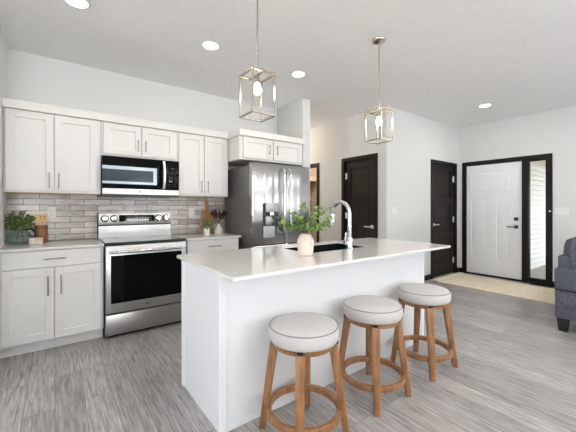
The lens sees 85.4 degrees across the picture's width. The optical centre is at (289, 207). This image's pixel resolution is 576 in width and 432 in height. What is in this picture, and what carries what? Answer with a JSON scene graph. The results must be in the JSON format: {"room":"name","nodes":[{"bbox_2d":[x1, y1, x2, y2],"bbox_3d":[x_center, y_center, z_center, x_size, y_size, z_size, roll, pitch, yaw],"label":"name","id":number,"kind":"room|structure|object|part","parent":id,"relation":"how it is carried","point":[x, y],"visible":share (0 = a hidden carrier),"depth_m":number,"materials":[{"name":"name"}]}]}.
{"room":"kitchen","nodes":[
{"label":"kitchen","id":0,"kind":"room"},
{"bbox_2d":[0,27,6,247],"bbox_3d":[-2.431,-0.141,2.523,0.120,2.800,1.154,0,0,-37],"label":"wall","id":1,"kind":"structure","parent":0,"point":[3,48],"depth_m":2.76,"materials":[{"name":"paint"}]},
{"bbox_2d":[7,48,277,240],"bbox_3d":[-1.485,-0.141,4.028,3.439,2.800,0.120,0,0,-37],"label":"wall","id":2,"kind":"structure","parent":0,"point":[34,78],"depth_m":3.60,"materials":[{"name":"paint"}]},
{"bbox_2d":[3,107,100,194],"bbox_3d":[-2.313,-0.511,3.091,0.744,0.750,0.384,0,0,-37],"label":"upper cabinet","id":3,"kind":"object","parent":2,"relation":"attached to","point":[44,153],"visible":1,"depth_m":2.95,"materials":[{"name":"white paint"}]},
{"bbox_3d":[-2.373,-0.516,2.863,0.343,0.716,0.020,0,0,-37],"label":"door","id":4,"kind":"part","parent":3,"relation":"part of","materials":[{"name":"white paint"}]},
{"bbox_3d":[-2.187,-0.252,2.967,0.011,0.150,0.036,0,0,-37],"label":"handle","id":5,"kind":"part","parent":3,"relation":"part of","materials":[{"name":"silver metal"}]},
{"bbox_3d":[-2.092,-0.516,3.073,0.343,0.716,0.020,0,0,-37],"label":"door","id":6,"kind":"part","parent":3,"relation":"part of","materials":[{"name":"white paint"}]},
{"bbox_2d":[7,193,224,242],"bbox_3d":[-1.797,0.104,3.713,2.321,0.480,0.008,0,0,-37],"label":"tile backsplash","id":7,"kind":"structure","parent":2,"relation":"attached to","point":[76,215],"depth_m":3.42,"materials":[{"name":"tile"}]},
{"bbox_2d":[47,207,55,217],"bbox_3d":[-2.446,0.052,3.216,0.072,0.116,0.008,0,0,-37],"label":"wall outlet","id":8,"kind":"object","parent":7,"relation":"attached to","point":[51,211],"visible":1,"depth_m":3.21,"materials":[{"name":"white plastic"}]},
{"bbox_2d":[189,208,193,216],"bbox_3d":[-1.279,0.069,4.091,0.072,0.116,0.008,0,0,-37],"label":"wall outlet","id":9,"kind":"object","parent":7,"relation":"attached to","point":[191,210],"visible":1,"depth_m":4.09,"materials":[{"name":"white plastic"}]},
{"bbox_2d":[101,121,176,161],"bbox_3d":[-1.704,-0.712,3.547,0.770,0.350,0.384,0,0,-37],"label":"upper cabinet","id":10,"kind":"object","parent":2,"relation":"attached to","point":[121,140],"visible":0.98,"depth_m":3.39,"materials":[{"name":"white paint"}]},
{"bbox_2d":[2,98,228,138],"bbox_3d":[-1.753,-0.922,3.520,2.158,0.076,0.369,0,0,-37],"label":"board","id":11,"kind":"object","parent":10,"relation":"on","point":[7,103],"visible":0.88,"depth_m":3.19,"materials":[{"name":"white paint"}]},
{"bbox_3d":[-1.766,-0.717,3.317,0.358,0.316,0.020,0,0,-37],"label":"door","id":12,"kind":"part","parent":10,"relation":"part of","materials":[{"name":"white paint"}]},
{"bbox_2d":[98,155,178,197],"bbox_3d":[-1.678,-0.321,3.513,0.766,0.418,0.448,0,0,-37],"label":"microwave","id":13,"kind":"object","parent":10,"relation":"attached to","point":[120,176],"visible":0.99,"depth_m":3.35,"materials":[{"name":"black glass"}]},
{"bbox_3d":[-1.677,-0.339,3.309,0.524,0.185,0.003,0,0,-37],"label":"window trim","id":14,"kind":"part","parent":13,"relation":"part of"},
{"bbox_3d":[-1.654,-0.364,3.345,0.604,0.330,0.030,0,0,-37],"label":"door","id":15,"kind":"part","parent":13,"relation":"part of","materials":[{"name":"black glass"}]},
{"bbox_3d":[-1.395,-0.361,3.484,0.023,0.310,0.060,0,0,-37],"label":"handle","id":16,"kind":"part","parent":13,"relation":"part of","materials":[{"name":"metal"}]},
{"bbox_3d":[-1.346,-0.364,3.576,0.159,0.330,0.030,0,0,-37],"label":"control panel","id":17,"kind":"part","parent":13,"relation":"part of","materials":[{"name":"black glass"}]},
{"bbox_3d":[-1.475,-0.717,3.536,0.355,0.316,0.020,0,0,-37],"label":"door","id":18,"kind":"part","parent":10,"relation":"part of","materials":[{"name":"white paint"}]},
{"bbox_2d":[177,132,227,197],"bbox_3d":[-1.135,-0.511,3.974,0.644,0.750,0.384,0,0,-37],"label":"upper cabinet","id":19,"kind":"object","parent":2,"relation":"attached to","point":[203,160],"visible":0.98,"depth_m":3.83,"materials":[{"name":"white paint"}]},
{"bbox_3d":[-1.175,-0.516,3.760,0.301,0.716,0.020,0,0,-37],"label":"door","id":20,"kind":"part","parent":19,"relation":"part of","materials":[{"name":"white paint"}]},
{"bbox_3d":[-0.929,-0.516,3.945,0.298,0.716,0.020,0,0,-37],"label":"door","id":21,"kind":"part","parent":19,"relation":"part of","materials":[{"name":"white paint"}]},
{"bbox_2d":[228,135,301,166],"bbox_3d":[-0.383,-0.741,4.348,0.995,0.292,0.688,0,0,-37],"label":"upper cabinet","id":22,"kind":"object","parent":2,"relation":"attached to","point":[242,150],"visible":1,"depth_m":4.04,"materials":[{"name":"white paint"}]},
{"bbox_3d":[-0.400,-0.746,3.962,0.412,0.258,0.020,0,0,-37],"label":"door","id":23,"kind":"part","parent":22,"relation":"part of","materials":[{"name":"white paint"}]},
{"bbox_2d":[229,128,303,144],"bbox_3d":[-0.392,-0.922,4.350,1.015,0.076,0.672,0,0,-37],"label":"board","id":24,"kind":"object","parent":22,"relation":"on","point":[245,132],"visible":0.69,"depth_m":4.01,"materials":[{"name":"white paint"}]},
{"bbox_3d":[-0.021,-0.746,4.246,0.460,0.258,0.020,0,0,-37],"label":"door","id":25,"kind":"part","parent":22,"relation":"part of","materials":[{"name":"white paint"}]},
{"bbox_2d":[0,0,575,128],"bbox_3d":[-0.100,-1.617,-0.450,13.700,0.150,13.800,0,0,-37],"label":"ceiling","id":26,"kind":"structure","parent":0,"point":[441,60],"depth_m":3.03,"materials":[{"name":"paint"}]},
{"bbox_2d":[64,0,90,8],"bbox_3d":[-1.586,-1.537,2.336,0.170,0.008,0.170,0,0,-37],"label":"recessed light","id":27,"kind":"object","parent":26,"relation":"in","point":[81,4],"visible":1,"depth_m":2.35,"materials":[{"name":"white plastic"}]},
{"bbox_2d":[202,40,219,49],"bbox_3d":[-0.744,-1.537,2.967,0.170,0.008,0.170,0,0,-37],"label":"recessed light","id":28,"kind":"object","parent":26,"relation":"in","point":[210,45],"visible":1,"depth_m":2.96,"materials":[{"name":"white plastic"}]},
{"bbox_2d":[239,0,275,121],"bbox_3d":[-0.212,-1.072,2.091,0.182,0.937,0.182,0,0,-37],"label":"pendant light","id":29,"kind":"object","parent":26,"relation":"hanging from","point":[257,89],"visible":1,"depth_m":2.08,"materials":[{"name":"silver metal"}]},
{"bbox_2d":[255,75,259,83],"bbox_3d":[-0.212,-0.857,2.091,0.032,0.054,0.032,0,0,-37],"label":"socket","id":30,"kind":"object","parent":29,"relation":"attached to","point":[257,77],"depth_m":2.08,"materials":[{"name":"beige metal"}]},
{"bbox_3d":[-0.212,-1.200,2.091,0.012,0.622,0.012,0,0,-37],"label":"rod","id":31,"kind":"part","parent":29,"relation":"part of","materials":[{"name":"silver metal"}]},
{"bbox_3d":[-0.212,-0.748,2.091,0.182,0.288,0.182,0,0,-37],"label":"lantern frame","id":32,"kind":"part","parent":29,"relation":"part of","materials":[{"name":"silver metal"}]},
{"bbox_3d":[-0.212,-0.795,2.091,0.056,0.077,0.056,0,0,-37],"label":"bulb","id":33,"kind":"part","parent":29,"relation":"part of","materials":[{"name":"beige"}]},
{"bbox_2d":[291,71,305,76],"bbox_3d":[0.107,-1.537,3.605,0.170,0.008,0.170,0,0,-37],"label":"recessed light","id":34,"kind":"object","parent":26,"relation":"in","point":[295,73],"visible":1,"depth_m":3.60,"materials":[{"name":"white plastic"}]},
{"bbox_2d":[365,36,392,143],"bbox_3d":[0.825,-1.072,2.868,0.182,0.937,0.182,0,0,-37],"label":"pendant light","id":35,"kind":"object","parent":26,"relation":"hanging from","point":[378,40],"visible":1,"depth_m":2.86,"materials":[{"name":"beige"}]},
{"bbox_3d":[0.825,-1.200,2.868,0.012,0.622,0.012,0,0,-37],"label":"rod","id":36,"kind":"part","parent":35,"relation":"part of","materials":[{"name":"silver metal"}]},
{"bbox_3d":[0.825,-0.748,2.868,0.182,0.288,0.182,0,0,-37],"label":"lantern frame","id":37,"kind":"part","parent":35,"relation":"part of","materials":[{"name":"silver metal"}]},
{"bbox_2d":[478,104,491,106],"bbox_3d":[2.956,-1.537,4.715,0.170,0.008,0.170,0,0,-37],"label":"recessed light","id":38,"kind":"object","parent":26,"relation":"in","point":[482,105],"visible":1,"depth_m":4.71,"materials":[{"name":"white plastic"}]},
{"bbox_2d":[0,272,575,431],"bbox_3d":[-0.124,1.319,-0.418,13.540,0.120,13.720,0,0,-37],"label":"floor","id":39,"kind":"structure","parent":0,"point":[516,371],"depth_m":2.22,"materials":[{"name":"grey wood"}]},
{"bbox_2d":[0,246,102,358],"bbox_3d":[-2.232,0.812,2.978,0.740,0.891,0.660,0,0,-37],"label":"base cabinet","id":40,"kind":"object","parent":39,"relation":"on","point":[51,298],"visible":0.99,"depth_m":2.72,"materials":[{"name":"white paint"}]},
{"bbox_3d":[-2.205,0.835,2.644,0.343,0.624,0.020,0,0,-37],"label":"door","id":41,"kind":"part","parent":40,"relation":"part of","materials":[{"name":"white paint"}]},
{"bbox_3d":[-2.083,0.677,2.700,0.011,0.165,0.036,0,0,-37],"label":"handle","id":42,"kind":"part","parent":40,"relation":"part of","materials":[{"name":"silver metal"}]},
{"bbox_3d":[-2.061,0.446,2.752,0.703,0.142,0.020,0,0,-37],"label":"drawer","id":43,"kind":"part","parent":40,"relation":"part of","materials":[{"name":"white paint"}]},
{"bbox_2d":[0,239,103,252],"bbox_3d":[-2.234,0.354,2.981,0.743,0.020,0.638,0,0,-37],"label":"countertop","id":44,"kind":"structure","parent":40,"relation":"on","point":[62,244],"depth_m":2.83,"materials":[{"name":"white stone"}]},
{"bbox_2d":[5,228,36,244],"bbox_3d":[-2.555,0.270,2.967,0.193,0.149,0.208,0,0,38],"label":"planter","id":45,"kind":"object","parent":44,"relation":"on","point":[33,230],"visible":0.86,"depth_m":2.98,"materials":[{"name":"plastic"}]},
{"bbox_2d":[4,211,36,239],"bbox_3d":[-2.551,0.165,2.936,0.295,0.287,0.265,0,0,-37],"label":"bunch","id":46,"kind":"object","parent":45,"relation":"in","point":[20,223],"visible":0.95,"depth_m":2.93,"materials":[{"name":"green plant"}]},
{"bbox_3d":[-2.558,0.203,2.963,0.159,0.211,0.141,0,0,-37],"label":"stem","id":47,"kind":"part","parent":46,"relation":"part of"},
{"bbox_3d":[-2.468,0.252,2.983,0.095,0.113,0.018,0,0,-13],"label":"handle","id":48,"kind":"part","parent":45,"relation":"part of","materials":[{"name":"black metal"}]},
{"bbox_2d":[29,237,42,244],"bbox_3d":[-2.370,0.314,2.925,0.100,0.060,0.055,0,0,-37],"label":"block","id":49,"kind":"object","parent":44,"relation":"on","point":[39,240],"visible":0.98,"depth_m":2.90,"materials":[{"name":"ceramic"}]},
{"bbox_2d":[34,225,47,241],"bbox_3d":[-2.462,0.259,3.098,0.104,0.170,0.104,0,0,-37],"label":"utensil crock","id":50,"kind":"object","parent":44,"relation":"on","point":[42,230],"visible":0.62,"depth_m":3.07,"materials":[{"name":"brown wood"}]},
{"bbox_2d":[33,214,39,224],"bbox_3d":[-2.483,0.193,3.075,0.054,0.262,0.007,0,0,-43],"label":"wooden spoon","id":51,"kind":"object","parent":50,"relation":"in","point":[37,216],"visible":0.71,"depth_m":3.08,"materials":[{"name":"brown wood"}]},
{"bbox_2d":[42,214,47,224],"bbox_3d":[-2.433,0.193,3.107,0.050,0.262,0.015,0,0,-37],"label":"slotted spatula","id":52,"kind":"object","parent":50,"relation":"in","point":[44,216],"visible":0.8,"depth_m":3.10,"materials":[{"name":"brown wood"}]},
{"bbox_3d":[-2.011,0.677,2.754,0.011,0.165,0.036,0,0,-37],"label":"handle","id":53,"kind":"part","parent":40,"relation":"part of","materials":[{"name":"silver metal"}]},
{"bbox_3d":[-1.921,0.835,2.856,0.355,0.624,0.020,0,0,-37],"label":"door","id":54,"kind":"part","parent":40,"relation":"part of","materials":[{"name":"white paint"}]},
{"bbox_2d":[97,212,186,336],"bbox_3d":[-1.602,0.656,3.406,0.774,1.202,0.697,0,0,-37],"label":"range","id":55,"kind":"object","parent":39,"relation":"on","point":[142,267],"visible":0.99,"depth_m":3.19,"materials":[{"name":"silver metal"}]},
{"bbox_2d":[98,235,186,244],"bbox_3d":[-1.598,0.345,3.402,0.772,0.017,0.569,0,0,-37],"label":"cooktop","id":56,"kind":"object","parent":55,"relation":"in","point":[106,239],"depth_m":3.31,"materials":[{"name":"black glass"}]},
{"bbox_3d":[-1.440,1.126,3.191,0.760,0.195,0.035,0,0,-37],"label":"storage drawer","id":57,"kind":"part","parent":55,"relation":"part of","materials":[{"name":"silver metal"}]},
{"bbox_3d":[-1.439,0.692,3.191,0.760,0.647,0.037,0,0,-37],"label":"oven door","id":58,"kind":"part","parent":55,"relation":"part of","materials":[{"name":"glass"}]},
{"bbox_3d":[-1.411,0.426,3.153,0.718,0.025,0.061,0,0,-37],"label":"oven handle","id":59,"kind":"part","parent":55,"relation":"part of","materials":[{"name":"silver metal"}]},
{"bbox_2d":[185,237,237,253],"bbox_3d":[-1.049,0.812,3.865,0.654,0.891,0.660,0,0,-37],"label":"base cabinet","id":60,"kind":"object","parent":39,"relation":"on","point":[208,245],"visible":0.13,"depth_m":3.61,"materials":[{"name":"white paint"}]},
{"bbox_2d":[174,233,240,240],"bbox_3d":[-1.043,0.354,3.873,0.673,0.020,0.638,0,0,-37],"label":"countertop","id":61,"kind":"structure","parent":60,"relation":"on","point":[198,236],"depth_m":3.70,"materials":[{"name":"white stone"}]},
{"bbox_2d":[200,211,208,233],"bbox_3d":[-1.117,0.195,4.126,0.130,0.302,0.050,0,0,-37],"label":"cutting board","id":62,"kind":"object","parent":61,"relation":"on","point":[203,212],"visible":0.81,"depth_m":4.10,"materials":[{"name":"brown wood"}]},
{"bbox_2d":[199,218,213,235],"bbox_3d":[-1.007,0.238,3.819,0.201,0.212,0.181,0,0,30],"label":"potted succulent","id":63,"kind":"object","parent":61,"relation":"on","point":[206,230],"visible":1,"depth_m":3.80,"materials":[{"name":"plant"}]},
{"bbox_2d":[203,228,209,235],"bbox_3d":[-1.010,0.299,3.823,0.076,0.090,0.076,0,0,-37],"label":"pot","id":64,"kind":"object","parent":63,"relation":"on","point":[206,230],"depth_m":3.79,"materials":[{"name":"white ceramic"}]},
{"bbox_2d":[205,200,212,232],"bbox_3d":[-1.098,0.121,4.192,0.150,0.444,0.053,0,0,-37],"label":"cutting board","id":65,"kind":"object","parent":61,"relation":"on","point":[208,215],"visible":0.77,"depth_m":4.20,"materials":[{"name":"brown wood"}]},
{"bbox_2d":[214,223,222,233],"bbox_3d":[-0.925,0.277,4.093,0.124,0.134,0.124,0,0,-37],"label":"bottle vase","id":66,"kind":"object","parent":61,"relation":"on","point":[218,230],"visible":1,"depth_m":4.05,"materials":[{"name":"white ceramic"}]},
{"bbox_2d":[210,209,228,223],"bbox_3d":[-0.905,0.120,4.099,0.259,0.208,0.117,0,0,14],"label":"dried stems","id":67,"kind":"object","parent":66,"relation":"in","point":[216,214],"visible":1,"depth_m":4.09,"materials":[{"name":"plant"}]},
{"bbox_2d":[225,162,309,248],"bbox_3d":[-0.283,0.355,4.280,0.909,1.805,0.850,0,0,-37],"label":"refrigerator","id":68,"kind":"object","parent":39,"relation":"on","point":[258,193],"visible":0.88,"depth_m":3.96,"materials":[{"name":"silver metal"}]},
{"bbox_3d":[-0.269,-0.043,3.905,0.482,1.003,0.072,0,0,-37],"label":"door","id":69,"kind":"part","parent":68,"relation":"part of","materials":[{"name":"silver metal"}]},
{"bbox_3d":[-0.250,0.302,3.869,0.163,0.143,0.016,0,0,-37],"label":"drip panel","id":70,"kind":"part","parent":68,"relation":"part of","materials":[{"name":"silver metal"}]},
{"bbox_3d":[-0.098,0.834,4.033,0.909,0.730,0.072,0,0,-37],"label":"freezer drawer","id":71,"kind":"part","parent":68,"relation":"part of","materials":[{"name":"silver metal"}]},
{"bbox_3d":[-0.067,-0.081,3.965,0.027,0.846,0.086,0,0,-37],"label":"handle","id":72,"kind":"part","parent":68,"relation":"part of","materials":[{"name":"silver metal"}]},
{"bbox_3d":[0.010,-0.081,4.022,0.027,0.846,0.086,0,0,-37],"label":"handle","id":73,"kind":"part","parent":68,"relation":"part of","materials":[{"name":"silver metal"}]},
{"bbox_3d":[0.098,-0.043,4.180,0.419,1.003,0.072,0,0,-37],"label":"door","id":74,"kind":"part","parent":68,"relation":"part of","materials":[{"name":"silver metal"}]},
{"bbox_2d":[181,252,423,431],"bbox_3d":[0.256,0.811,2.591,2.080,0.892,0.641,0,0,-37],"label":"kitchen island","id":75,"kind":"object","parent":39,"relation":"on","point":[225,340],"visible":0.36,"depth_m":1.97,"materials":[{"name":"white paint"}]},
{"bbox_3d":[-0.750,0.811,2.212,0.014,0.892,0.040,0,0,-37],"label":"corner post","id":76,"kind":"part","parent":75,"relation":"part of","materials":[{"name":"white paint"}]},
{"bbox_3d":[-0.369,0.811,1.731,0.048,0.892,0.015,0,0,-37],"label":"corner post","id":77,"kind":"part","parent":75,"relation":"part of","materials":[{"name":"white paint"}]},
{"bbox_2d":[177,238,450,280],"bbox_3d":[0.328,0.354,2.552,2.185,0.020,0.921,0,0,-37],"label":"island countertop","id":78,"kind":"structure","parent":75,"relation":"on","point":[250,263],"depth_m":2.19,"materials":[{"name":"white stone"}]},
{"bbox_2d":[297,233,313,255],"bbox_3d":[0.118,0.266,2.260,0.125,0.156,0.122,0,0,-37],"label":"vase","id":79,"kind":"object","parent":78,"relation":"on","point":[305,242],"visible":0.94,"depth_m":2.21,"materials":[{"name":"ceramic"}]},
{"bbox_2d":[270,203,335,233],"bbox_3d":[0.103,0.089,2.249,0.486,0.252,0.250,0,0,2],"label":"leafy branches","id":80,"kind":"object","parent":79,"relation":"in","point":[300,220],"visible":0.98,"depth_m":2.26,"materials":[{"name":"green plant"}]},
{"bbox_3d":[0.103,0.094,2.263,0.423,0.242,0.166,0,0,6],"label":"stem","id":81,"kind":"part","parent":80,"relation":"part of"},
{"bbox_2d":[283,243,363,252],"bbox_3d":[0.314,0.463,2.699,0.668,0.230,0.355,0,0,-37],"label":"sink","id":82,"kind":"object","parent":78,"relation":"in","point":[337,246],"visible":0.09,"depth_m":2.92,"materials":[{"name":"black"}]},
{"bbox_2d":[330,200,352,249],"bbox_3d":[0.427,0.142,2.630,0.096,0.405,0.250,0,0,-37],"label":"faucet","id":83,"kind":"object","parent":78,"relation":"on","point":[348,240],"visible":0.91,"depth_m":2.55,"materials":[{"name":"silver metal"}]},
{"bbox_3d":[0.436,0.099,2.644,0.033,0.319,0.229,0,0,-37],"label":"spout","id":84,"kind":"part","parent":83,"relation":"part of","materials":[{"name":"silver metal"}]},
{"bbox_3d":[0.469,0.257,2.546,0.061,0.110,0.037,0,0,-37],"label":"lever","id":85,"kind":"part","parent":83,"relation":"part of","materials":[{"name":"silver metal"}]},
{"bbox_3d":[1.257,0.811,2.950,0.048,0.892,0.015,0,0,-37],"label":"corner post","id":86,"kind":"part","parent":75,"relation":"part of","materials":[{"name":"white paint"}]},
{"bbox_2d":[259,312,348,431],"bbox_3d":[0.082,0.947,1.755,0.422,0.621,0.422,0,0,-37],"label":"bar stool","id":87,"kind":"object","parent":39,"relation":"on","point":[303,336],"visible":1,"depth_m":1.67,"materials":[{"name":"fabric"}]},
{"bbox_3d":[-0.114,1.002,1.783,0.114,0.510,0.050,0,0,8],"label":"leg","id":88,"kind":"part","parent":87,"relation":"part of","materials":[{"name":"brown wood"}]},
{"bbox_3d":[0.054,1.002,1.559,0.050,0.510,0.114,0,0,8],"label":"leg","id":89,"kind":"part","parent":87,"relation":"part of","materials":[{"name":"brown wood"}]},
{"bbox_3d":[0.082,0.685,1.755,0.396,0.098,0.396,0,0,-37],"label":"seat","id":90,"kind":"part","parent":87,"relation":"part of","materials":[{"name":"fabric"}]},
{"bbox_3d":[0.110,1.002,1.950,0.050,0.510,0.114,0,0,8],"label":"leg","id":91,"kind":"part","parent":87,"relation":"part of","materials":[{"name":"brown wood"}]},
{"bbox_3d":[0.278,1.002,1.727,0.114,0.510,0.050,0,0,8],"label":"leg","id":92,"kind":"part","parent":87,"relation":"part of","materials":[{"name":"brown wood"}]},
{"bbox_2d":[334,295,411,416],"bbox_3d":[0.565,0.947,2.123,0.422,0.621,0.422,0,0,-37],"label":"bar stool","id":93,"kind":"object","parent":39,"relation":"on","point":[372,313],"visible":0.98,"depth_m":2.03,"materials":[{"name":"brown wood"}]},
{"bbox_3d":[0.369,1.002,2.151,0.114,0.510,0.050,0,0,8],"label":"leg","id":94,"kind":"part","parent":93,"relation":"part of","materials":[{"name":"brown wood"}]},
{"bbox_3d":[0.593,1.002,2.318,0.050,0.510,0.114,0,0,8],"label":"leg","id":95,"kind":"part","parent":93,"relation":"part of","materials":[{"name":"brown wood"}]},
{"bbox_3d":[0.565,0.685,2.123,0.396,0.098,0.396,0,0,-37],"label":"seat","id":96,"kind":"part","parent":93,"relation":"part of","materials":[{"name":"fabric"}]},
{"bbox_3d":[0.537,1.002,1.927,0.050,0.510,0.114,0,0,8],"label":"leg","id":97,"kind":"part","parent":93,"relation":"part of","materials":[{"name":"brown wood"}]},
{"bbox_3d":[0.760,1.002,2.095,0.114,0.510,0.050,0,0,8],"label":"leg","id":98,"kind":"part","parent":93,"relation":"part of","materials":[{"name":"brown wood"}]},
{"bbox_2d":[390,283,457,381],"bbox_3d":[1.075,0.947,2.502,0.422,0.621,0.422,0,0,-37],"label":"bar stool","id":99,"kind":"object","parent":39,"relation":"on","point":[429,297],"visible":0.94,"depth_m":2.40,"materials":[{"name":"brown wood"}]},
{"bbox_3d":[0.880,1.002,2.530,0.114,0.510,0.050,0,0,8],"label":"leg","id":100,"kind":"part","parent":99,"relation":"part of","materials":[{"name":"brown wood"}]},
{"bbox_3d":[1.103,1.002,2.697,0.050,0.510,0.114,0,0,8],"label":"leg","id":101,"kind":"part","parent":99,"relation":"part of","materials":[{"name":"brown wood"}]},
{"bbox_3d":[1.075,0.685,2.502,0.396,0.098,0.396,0,0,-37],"label":"seat","id":102,"kind":"part","parent":99,"relation":"part of","materials":[{"name":"fabric"}]},
{"bbox_3d":[1.047,1.002,2.306,0.050,0.510,0.114,0,0,8],"label":"leg","id":103,"kind":"part","parent":99,"relation":"part of","materials":[{"name":"brown wood"}]},
{"bbox_3d":[1.271,1.002,2.474,0.114,0.510,0.050,0,0,8],"label":"leg","id":104,"kind":"part","parent":99,"relation":"part of","materials":[{"name":"brown wood"}]},
{"bbox_2d":[430,272,554,303],"bbox_3d":[3.389,1.242,4.915,1.045,0.032,1.901,0,0,-37],"label":"entry rug","id":105,"kind":"object","parent":39,"relation":"on","point":[526,291],"visible":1,"depth_m":4.93,"materials":[{"name":"carpet"}]},
{"bbox_2d":[529,284,553,287],"bbox_3d":[4.027,1.254,4.993,0.105,0.007,0.300,0,0,-37],"label":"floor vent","id":106,"kind":"object","parent":39,"relation":"in","point":[529,284],"visible":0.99,"depth_m":5.01,"materials":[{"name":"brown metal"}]},
{"bbox_2d":[554,237,575,331],"bbox_3d":[3.713,0.778,3.369,1.857,0.960,0.918,0,0,-37],"label":"sofa","id":107,"kind":"object","parent":39,"relation":"on","point":[565,273],"visible":1,"depth_m":3.14,"materials":[{"name":"grey fabric"}]},
{"bbox_3d":[2.803,1.188,3.192,0.094,0.139,0.094,0,0,-37],"label":"leg","id":108,"kind":"part","parent":107,"relation":"part of","materials":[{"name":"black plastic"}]},
{"bbox_3d":[3.053,0.723,2.880,0.200,0.211,0.908,0,0,-37],"label":"arm","id":109,"kind":"part","parent":107,"relation":"part of"},
{"bbox_3d":[3.495,0.676,3.665,1.650,0.365,0.172,0,0,-37],"label":"frame","id":110,"kind":"part","parent":107,"relation":"part of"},
{"bbox_2d":[563,237,575,267],"bbox_3d":[3.172,0.500,3.381,0.808,0.397,0.225,0,0,-37],"label":"cushion","id":111,"kind":"object","parent":107,"relation":"on","point":[569,253],"depth_m":3.16,"materials":[{"name":"fabric"}]},
{"bbox_2d":[278,99,309,167],"bbox_3d":[0.062,-0.141,4.718,0.136,2.800,0.630,0,0,-37],"label":"wall","id":112,"kind":"structure","parent":0,"point":[294,118],"depth_m":4.51,"materials":[{"name":"paint"}]},
{"bbox_2d":[311,168,316,242],"bbox_3d":[1.314,-0.141,7.684,0.120,2.800,2.480,0,0,-37],"label":"wall","id":113,"kind":"structure","parent":0,"point":[313,170],"depth_m":8.46,"materials":[{"name":"beige paint"}]},
{"bbox_2d":[310,106,390,241],"bbox_3d":[0.415,-0.141,6.248,0.120,2.800,3.698,0,0,-37],"label":"wall","id":114,"kind":"structure","parent":0,"point":[330,143],"depth_m":5.38,"materials":[{"name":"paint"}]},
{"bbox_2d":[310,163,318,241],"bbox_3d":[0.313,0.205,6.371,0.136,2.107,1.004,0,0,-37],"label":"trim","id":115,"kind":"structure","parent":114,"relation":"attached to","point":[315,165],"depth_m":5.95,"materials":[{"name":"brown wood"}]},
{"bbox_2d":[345,158,373,238],"bbox_3d":[1.161,0.232,5.176,0.097,2.030,0.645,0,0,-37],"label":"door","id":116,"kind":"structure","parent":114,"relation":"in","point":[359,175],"depth_m":5.16,"materials":[{"name":"brown wood"}]},
{"bbox_2d":[341,153,377,239],"bbox_3d":[1.195,0.205,5.194,0.136,2.107,0.764,0,0,-37],"label":"trim","id":117,"kind":"structure","parent":114,"relation":"attached to","point":[374,155],"depth_m":5.17,"materials":[{"name":"brown wood"}]},
{"bbox_2d":[391,107,457,274],"bbox_3d":[2.402,-0.141,5.502,2.166,2.800,0.120,0,0,-37],"label":"wall","id":118,"kind":"structure","parent":0,"point":[417,140],"depth_m":5.21,"materials":[{"name":"paint"}]},
{"bbox_2d":[392,207,396,214],"bbox_3d":[1.631,0.053,4.843,0.122,0.120,0.010,0,0,-37],"label":"light switch","id":119,"kind":"object","parent":118,"relation":"attached to","point":[394,209],"visible":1,"depth_m":4.84,"materials":[{"name":"white plastic"}]},
{"bbox_2d":[424,267,458,280],"bbox_3d":[2.389,1.214,5.409,2.272,0.090,0.014,0,0,-37],"label":"baseboard","id":120,"kind":"structure","parent":118,"relation":"attached to","point":[426,277],"depth_m":5.42,"materials":[{"name":"brown wood"}]},
{"bbox_2d":[433,164,453,276],"bbox_3d":[2.861,0.232,5.788,0.825,2.030,0.097,0,0,-37],"label":"door","id":121,"kind":"structure","parent":118,"relation":"in","point":[443,176],"depth_m":5.83,"materials":[{"name":"brown wood"}]},
{"bbox_2d":[431,159,456,278],"bbox_3d":[2.833,0.205,5.816,0.944,2.107,0.136,0,0,-37],"label":"trim","id":122,"kind":"structure","parent":118,"relation":"attached to","point":[433,161],"depth_m":6.01,"materials":[{"name":"brown wood"}]},
{"bbox_2d":[458,106,575,280],"bbox_3d":[6.286,-0.141,2.226,0.120,2.800,10.022,0,0,-37],"label":"wall","id":123,"kind":"structure","parent":0,"point":[526,135],"depth_m":5.06,"materials":[{"name":"paint"}]},
{"bbox_2d":[467,161,521,279],"bbox_3d":[3.662,0.221,5.636,0.102,2.008,0.901,0,0,-37],"label":"door","id":124,"kind":"structure","parent":123,"relation":"in","point":[494,191],"depth_m":5.60,"materials":[{"name":"white paint"}]},
{"bbox_2d":[462,153,552,286],"bbox_3d":[3.803,0.199,5.525,0.136,2.120,1.371,0,0,-37],"label":"trim","id":125,"kind":"structure","parent":123,"relation":"attached to","point":[525,159],"depth_m":5.22,"materials":[{"name":"brown wood"}]},
{"bbox_2d":[529,159,550,283],"bbox_3d":[4.088,0.221,5.093,0.098,2.015,0.304,0,0,-37],"label":"window","id":126,"kind":"structure","parent":123,"relation":"in","point":[531,279],"depth_m":5.11,"materials":[{"name":"brown wood"}]},
{"bbox_2d":[554,207,568,214],"bbox_3d":[4.234,0.059,4.855,0.010,0.120,0.172,0,0,-37],"label":"light switch","id":127,"kind":"object","parent":123,"relation":"attached to","point":[557,210],"visible":1,"depth_m":4.85,"materials":[{"name":"white plastic"}]},
{"bbox_2d":[531,163,545,268],"bbox_3d":[6.389,-0.032,7.687,6.555,2.740,0.122,0,0,-37],"label":"wall","id":128,"kind":"structure","parent":0,"point":[538,172],"depth_m":7.04,"materials":[{"name":"white"}]},
{"bbox_2d":[531,264,545,278],"bbox_3d":[7.966,1.401,5.583,6.555,0.115,5.380,0,0,-37],"label":"floor","id":129,"kind":"structure","parent":0,"point":[539,272],"depth_m":6.45,"materials":[{"name":"concrete"}]},
{"bbox_2d":[531,160,545,166],"bbox_3d":[7.256,-1.022,5.363,5.155,0.120,4.880,0,0,-37],"label":"ceiling","id":130,"kind":"structure","parent":0,"point":[542,163],"depth_m":6.68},
{"bbox_3d":[-0.026,-0.141,8.154,1.461,2.800,0.120,0,0,-37],"label":"wall","id":131,"kind":"structure","parent":0,"visible":0},
{"bbox_2d":[310,176,316,181],"bbox_3d":[0.131,-0.747,7.945,1.441,0.110,0.399,0,0,-37],"label":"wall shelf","id":132,"kind":"object","parent":131,"relation":"attached to","point":[312,178],"visible":0.24,"depth_m":8.07,"materials":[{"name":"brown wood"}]}
]}

